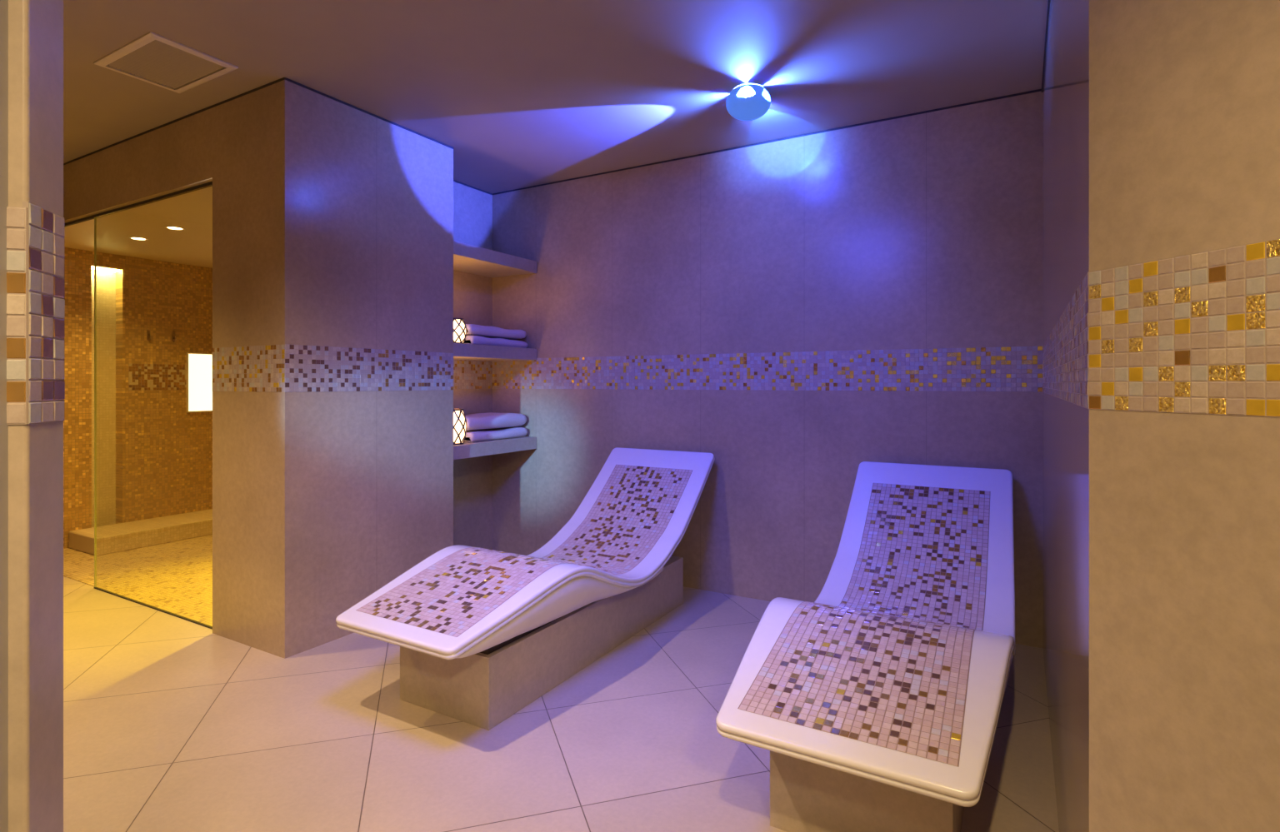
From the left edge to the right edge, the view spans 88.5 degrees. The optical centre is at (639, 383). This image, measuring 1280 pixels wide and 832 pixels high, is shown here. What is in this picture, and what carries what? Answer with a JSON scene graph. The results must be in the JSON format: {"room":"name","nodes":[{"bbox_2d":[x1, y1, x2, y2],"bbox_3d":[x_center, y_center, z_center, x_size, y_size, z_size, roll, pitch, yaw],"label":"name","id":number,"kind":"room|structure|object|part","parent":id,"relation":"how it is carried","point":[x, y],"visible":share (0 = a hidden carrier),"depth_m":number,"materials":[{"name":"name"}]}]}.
{"room":"spa","nodes":[
{"label":"spa","id":0,"kind":"room"},
{"bbox_2d":[0,0,8,831],"bbox_3d":[-0.240,-0.065,-0.938,0.345,2.500,3.187,0,0,-10],"label":"wall","id":1,"kind":"structure","parent":0,"point":[3,3],"depth_m":0.61,"materials":[{"name":"grey paint"}]},
{"bbox_2d":[22,201,64,424],"bbox_3d":[-0.590,-0.067,0.652,0.006,0.211,0.064,0,0,-17],"label":"trim","id":2,"kind":"structure","parent":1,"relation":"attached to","point":[46,302],"depth_m":0.65,"materials":[{"name":"tile"}]},
{"bbox_2d":[8,0,63,831],"bbox_3d":[-0.637,-0.065,0.639,0.102,2.500,0.063,0,0,-15],"label":"wall","id":3,"kind":"structure","parent":0,"point":[35,27],"depth_m":0.64,"materials":[{"name":"paint"}]},
{"bbox_2d":[6,206,27,424],"bbox_3d":[-0.590,-0.064,0.620,0.021,0.205,0.006,0,0,-15],"label":"trim","id":4,"kind":"structure","parent":3,"relation":"attached to","point":[17,217],"depth_m":0.62,"materials":[{"name":"tile"}]},
{"bbox_2d":[91,269,115,527],"bbox_3d":[-4.134,0.160,5.000,0.140,2.050,0.193,0,0,30],"label":"wall","id":5,"kind":"structure","parent":0,"point":[106,281],"depth_m":4.98,"materials":[{"name":"tile"}]},
{"bbox_2d":[63,247,212,549],"bbox_3d":[-3.887,0.058,5.318,0.250,2.255,1.956,0,0,30],"label":"wall","id":6,"kind":"structure","parent":0,"point":[164,451],"depth_m":5.09,"materials":[{"name":"gold tile"}]},
{"bbox_2d":[91,265,119,272],"bbox_3d":[-4.032,-0.858,4.941,0.085,0.014,0.186,0,0,30],"label":"light","id":7,"kind":"object","parent":6,"relation":"attached to","point":[92,267],"visible":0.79,"depth_m":4.94,"materials":[{"name":"white"}]},
{"bbox_2d":[146,330,151,340],"bbox_3d":[-3.825,-0.375,5.130,0.043,0.080,0.022,0,0,30],"label":"wall hook","id":8,"kind":"object","parent":6,"relation":"attached to","point":[148,336],"visible":1,"depth_m":5.13,"materials":[{"name":"metal"}]},
{"bbox_3d":[-3.841,-0.375,5.139,0.005,0.080,0.022,0,0,30],"label":"plate","id":9,"kind":"part","parent":8,"relation":"part of","materials":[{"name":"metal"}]},
{"bbox_2d":[129,363,186,390],"bbox_3d":[-3.654,-0.048,5.473,0.006,0.205,1.025,0,0,30],"label":"trim","id":10,"kind":"structure","parent":6,"relation":"attached to","point":[142,377],"depth_m":5.19,"materials":[{"name":"tile"}]},
{"bbox_2d":[171,331,176,341],"bbox_3d":[-3.738,-0.375,5.281,0.043,0.080,0.022,0,0,30],"label":"wall hook","id":11,"kind":"object","parent":6,"relation":"attached to","point":[173,337],"visible":1,"depth_m":5.29,"materials":[{"name":"metal"}]},
{"bbox_3d":[-3.754,-0.375,5.291,0.005,0.080,0.022,0,0,30],"label":"plate","id":12,"kind":"part","parent":11,"relation":"part of","materials":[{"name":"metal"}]},
{"bbox_2d":[186,352,212,412],"bbox_3d":[-3.601,-0.005,5.543,0.017,0.492,0.400,0,0,30],"label":"light panel","id":13,"kind":"object","parent":6,"relation":"attached to","point":[199,366],"visible":0.46,"depth_m":5.45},
{"bbox_2d":[63,107,212,218],"bbox_3d":[-3.224,-1.150,3.875,2.840,0.330,0.120,0,0,30],"label":"wall header","id":14,"kind":"structure","parent":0,"point":[179,152],"depth_m":3.46,"materials":[{"name":"paint"}]},
{"bbox_2d":[64,175,212,227],"bbox_3d":[-3.139,-0.979,3.774,2.590,0.012,0.030,0,0,30],"label":"trim","id":15,"kind":"structure","parent":14,"relation":"attached to","point":[205,180],"depth_m":3.47,"materials":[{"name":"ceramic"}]},
{"bbox_2d":[63,77,492,194],"bbox_3d":[-2.458,-1.310,4.375,3.168,0.010,1.759,0,0,30],"label":"trim","id":16,"kind":"structure","parent":14,"relation":"attached to","point":[282,78],"depth_m":3.24,"materials":[{"name":"black"}]},
{"bbox_2d":[64,186,212,268],"bbox_3d":[-2.757,-1.020,4.634,2.790,0.100,1.811,0,0,30],"label":"ceiling","id":17,"kind":"structure","parent":0,"point":[192,212],"depth_m":4.22,"materials":[{"name":"paint"}]},
{"bbox_2d":[129,236,148,240],"bbox_3d":[-3.352,-0.967,4.395,0.104,0.006,0.104,0,0,30],"label":"recessed light","id":18,"kind":"object","parent":17,"relation":"in","point":[130,237],"visible":1,"depth_m":4.39,"materials":[{"name":"white"}]},
{"bbox_2d":[165,225,184,229],"bbox_3d":[-2.899,-0.967,4.099,0.104,0.006,0.104,0,0,30],"label":"recessed light","id":19,"kind":"object","parent":17,"relation":"in","point":[172,227],"visible":1,"depth_m":4.09,"materials":[{"name":"white"}]},
{"bbox_2d":[63,0,1047,193],"bbox_3d":[-1.215,-1.375,1.596,8.900,0.120,5.950,0,0,30],"label":"ceiling","id":20,"kind":"structure","parent":0,"point":[523,93],"depth_m":2.71,"materials":[{"name":"white paint"}]},
{"bbox_2d":[93,31,238,93],"bbox_3d":[-1.954,-1.309,2.713,0.474,0.011,0.319,0,0,30],"label":"ceiling vent","id":21,"kind":"object","parent":20,"relation":"in","point":[153,58],"visible":1,"depth_m":2.69,"materials":[{"name":"beige metal"}]},
{"bbox_2d":[725,84,770,120],"bbox_3d":[0.486,-1.251,2.952,0.201,0.126,0.201,0,0,30],"label":"ceiling lamp","id":22,"kind":"object","parent":20,"relation":"attached to","point":[755,102],"visible":1,"depth_m":2.90,"materials":[{"name":"blue glass"}]},
{"bbox_2d":[63,535,1059,831],"bbox_3d":[-1.215,1.243,1.596,8.900,0.124,5.950,0,0,30],"label":"floor","id":23,"kind":"structure","parent":0,"point":[172,724],"depth_m":2.20,"materials":[{"name":"tile"}]},
{"bbox_2d":[68,509,212,555],"bbox_3d":[-3.547,1.121,5.205,0.449,0.121,1.408,0,0,30],"label":"ledge","id":24,"kind":"object","parent":23,"relation":"on","point":[118,537],"visible":0.53,"depth_m":4.79,"materials":[{"name":"beige stone"}]},
{"bbox_2d":[93,217,212,629],"bbox_3d":[-2.580,0.114,3.471,1.317,2.142,0.012,0,0,30],"label":"glass screen","id":25,"kind":"object","parent":23,"relation":"on","point":[95,218],"visible":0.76,"depth_m":3.79,"materials":[{"name":"clear glass"}]},
{"bbox_2d":[212,80,492,659],"bbox_3d":[-1.274,-0.065,3.838,0.575,2.500,2.006,0,0,30],"label":"wall pier","id":26,"kind":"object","parent":23,"relation":"on","point":[335,223],"visible":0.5,"depth_m":3.06,"materials":[{"name":"paint"}]},
{"bbox_2d":[212,345,284,392],"bbox_3d":[-1.775,-0.064,2.970,0.575,0.205,0.006,0,0,30],"label":"trim","id":27,"kind":"structure","parent":26,"relation":"attached to","point":[253,368],"depth_m":2.96,"materials":[{"name":"tile"}]},
{"bbox_2d":[284,344,453,392],"bbox_3d":[-1.284,-0.064,3.247,0.006,0.207,0.971,0,0,30],"label":"trim","id":28,"kind":"structure","parent":26,"relation":"attached to","point":[307,368],"depth_m":3.17,"materials":[{"name":"tile"}]},
{"bbox_2d":[453,360,492,389],"bbox_3d":[-1.222,-0.064,4.225,0.006,0.207,0.785,0,0,30],"label":"trim","id":29,"kind":"structure","parent":26,"relation":"attached to","point":[467,374],"depth_m":4.40,"materials":[{"name":"tile"}]},
{"bbox_2d":[453,240,536,277],"bbox_3d":[-1.050,-0.769,4.125,0.394,0.077,0.782,0,0,30],"label":"niche shelf","id":30,"kind":"object","parent":26,"relation":"attached to","point":[467,258],"visible":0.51,"depth_m":4.10,"materials":[{"name":"paint"}]},
{"bbox_2d":[453,343,536,361],"bbox_3d":[-1.050,-0.190,4.125,0.394,0.076,0.782,0,0,30],"label":"niche shelf","id":31,"kind":"object","parent":26,"relation":"attached to","point":[461,351],"visible":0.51,"depth_m":4.04,"materials":[{"name":"ceramic"}]},
{"bbox_2d":[453,318,466,344],"bbox_3d":[-1.079,-0.303,3.850,0.126,0.150,0.128,0,0,30],"label":"candle lantern","id":32,"kind":"object","parent":31,"relation":"on","point":[459,325],"visible":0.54,"depth_m":3.81,"materials":[{"name":"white glass"}]},
{"bbox_2d":[464,335,528,348],"bbox_3d":[-0.987,-0.259,4.210,0.276,0.062,0.505,0,0,30],"label":"folded towel","id":33,"kind":"object","parent":31,"relation":"on","point":[477,340],"visible":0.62,"depth_m":4.09,"materials":[{"name":"fabric"}]},
{"bbox_2d":[465,324,526,339],"bbox_3d":[-0.998,-0.326,4.205,0.276,0.063,0.515,0,0,30],"label":"folded towel","id":34,"kind":"object","parent":33,"relation":"on","point":[472,329],"visible":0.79,"depth_m":4.11,"materials":[{"name":"fabric"}]},
{"bbox_2d":[453,436,536,459],"bbox_3d":[-1.050,0.397,4.125,0.394,0.079,0.782,0,0,30],"label":"niche shelf","id":35,"kind":"object","parent":26,"relation":"attached to","point":[467,450],"visible":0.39,"depth_m":4.01,"materials":[{"name":"ceramic"}]},
{"bbox_2d":[453,409,467,444],"bbox_3d":[-1.081,0.254,3.846,0.134,0.205,0.135,0,0,30],"label":"candle lantern","id":36,"kind":"object","parent":35,"relation":"on","point":[460,426],"visible":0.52,"depth_m":3.80,"materials":[{"name":"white glass"}]},
{"bbox_2d":[464,426,527,442],"bbox_3d":[-0.987,0.323,4.210,0.276,0.067,0.505,0,0,30],"label":"folded towel","id":37,"kind":"object","parent":35,"relation":"on","point":[472,436],"visible":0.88,"depth_m":4.13,"materials":[{"name":"fabric"}]},
{"bbox_2d":[465,412,526,430],"bbox_3d":[-1.000,0.240,4.203,0.276,0.089,0.530,0,0,30],"label":"folded towel","id":38,"kind":"object","parent":37,"relation":"on","point":[488,420],"visible":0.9,"depth_m":4.15,"materials":[{"name":"fabric"}]},
{"bbox_2d":[335,447,714,730],"bbox_3d":[-0.344,0.786,2.981,0.692,0.798,1.923,0,0,30],"label":"lounger","id":39,"kind":"object","parent":23,"relation":"on","point":[482,635],"visible":1,"depth_m":2.54,"materials":[{"name":"tile"}]},
{"bbox_2d":[715,461,1015,831],"bbox_3d":[0.903,0.786,2.278,0.692,0.798,1.923,0,0,30],"label":"lounger","id":40,"kind":"object","parent":23,"relation":"on","point":[875,702],"visible":1,"depth_m":1.74,"materials":[{"name":"tile"}]},
{"bbox_2d":[492,90,1042,648],"bbox_3d":[0.496,-0.065,3.830,3.650,2.500,0.250,0,0,30],"label":"wall","id":41,"kind":"structure","parent":0,"point":[924,231],"depth_m":3.52,"materials":[{"name":"paint"}]},
{"bbox_2d":[492,89,1041,194],"bbox_3d":[0.388,-1.310,3.752,3.260,0.010,0.013,0,0,30],"label":"trim","id":42,"kind":"structure","parent":41,"relation":"attached to","point":[1037,90],"depth_m":3.49,"materials":[{"name":"black"}]},
{"bbox_2d":[492,345,1042,391],"bbox_3d":[0.387,-0.064,3.750,3.260,0.205,0.007,0,0,30],"label":"trim","id":43,"kind":"structure","parent":41,"relation":"attached to","point":[1005,368],"depth_m":3.49,"materials":[{"name":"tile"}]},
{"bbox_2d":[1042,0,1089,831],"bbox_3d":[1.344,-0.065,1.897,0.250,2.500,2.250,0,0,30],"label":"wall","id":44,"kind":"structure","parent":0,"point":[1066,83],"depth_m":1.47,"materials":[{"name":"ceramic"}]},
{"bbox_2d":[1041,0,1049,92],"bbox_3d":[1.252,-1.307,1.985,0.016,0.016,2.190,0,0,30],"label":"trim","id":45,"kind":"structure","parent":44,"relation":"attached to","point":[1048,1],"depth_m":2.51,"materials":[{"name":"black"}]},
{"bbox_2d":[1042,271,1089,409],"bbox_3d":[1.236,-0.064,1.959,0.006,0.206,2.250,0,0,30],"label":"trim","id":46,"kind":"structure","parent":44,"relation":"attached to","point":[1065,351],"depth_m":1.30,"materials":[{"name":"tile"}]},
{"bbox_2d":[1089,0,1279,831],"bbox_3d":[1.204,-0.065,-0.505,0.254,2.500,3.154,0,0,-15],"label":"wall","id":47,"kind":"structure","parent":0,"point":[1184,95],"depth_m":0.86,"materials":[{"name":"ceramic"}]},
{"bbox_2d":[1088,238,1279,417],"bbox_3d":[0.833,-0.064,0.392,0.006,0.205,1.230,0,0,-15],"label":"trim","id":48,"kind":"structure","parent":47,"relation":"attached to","point":[1197,333],"depth_m":0.85,"materials":[{"name":"tile"}]}
]}

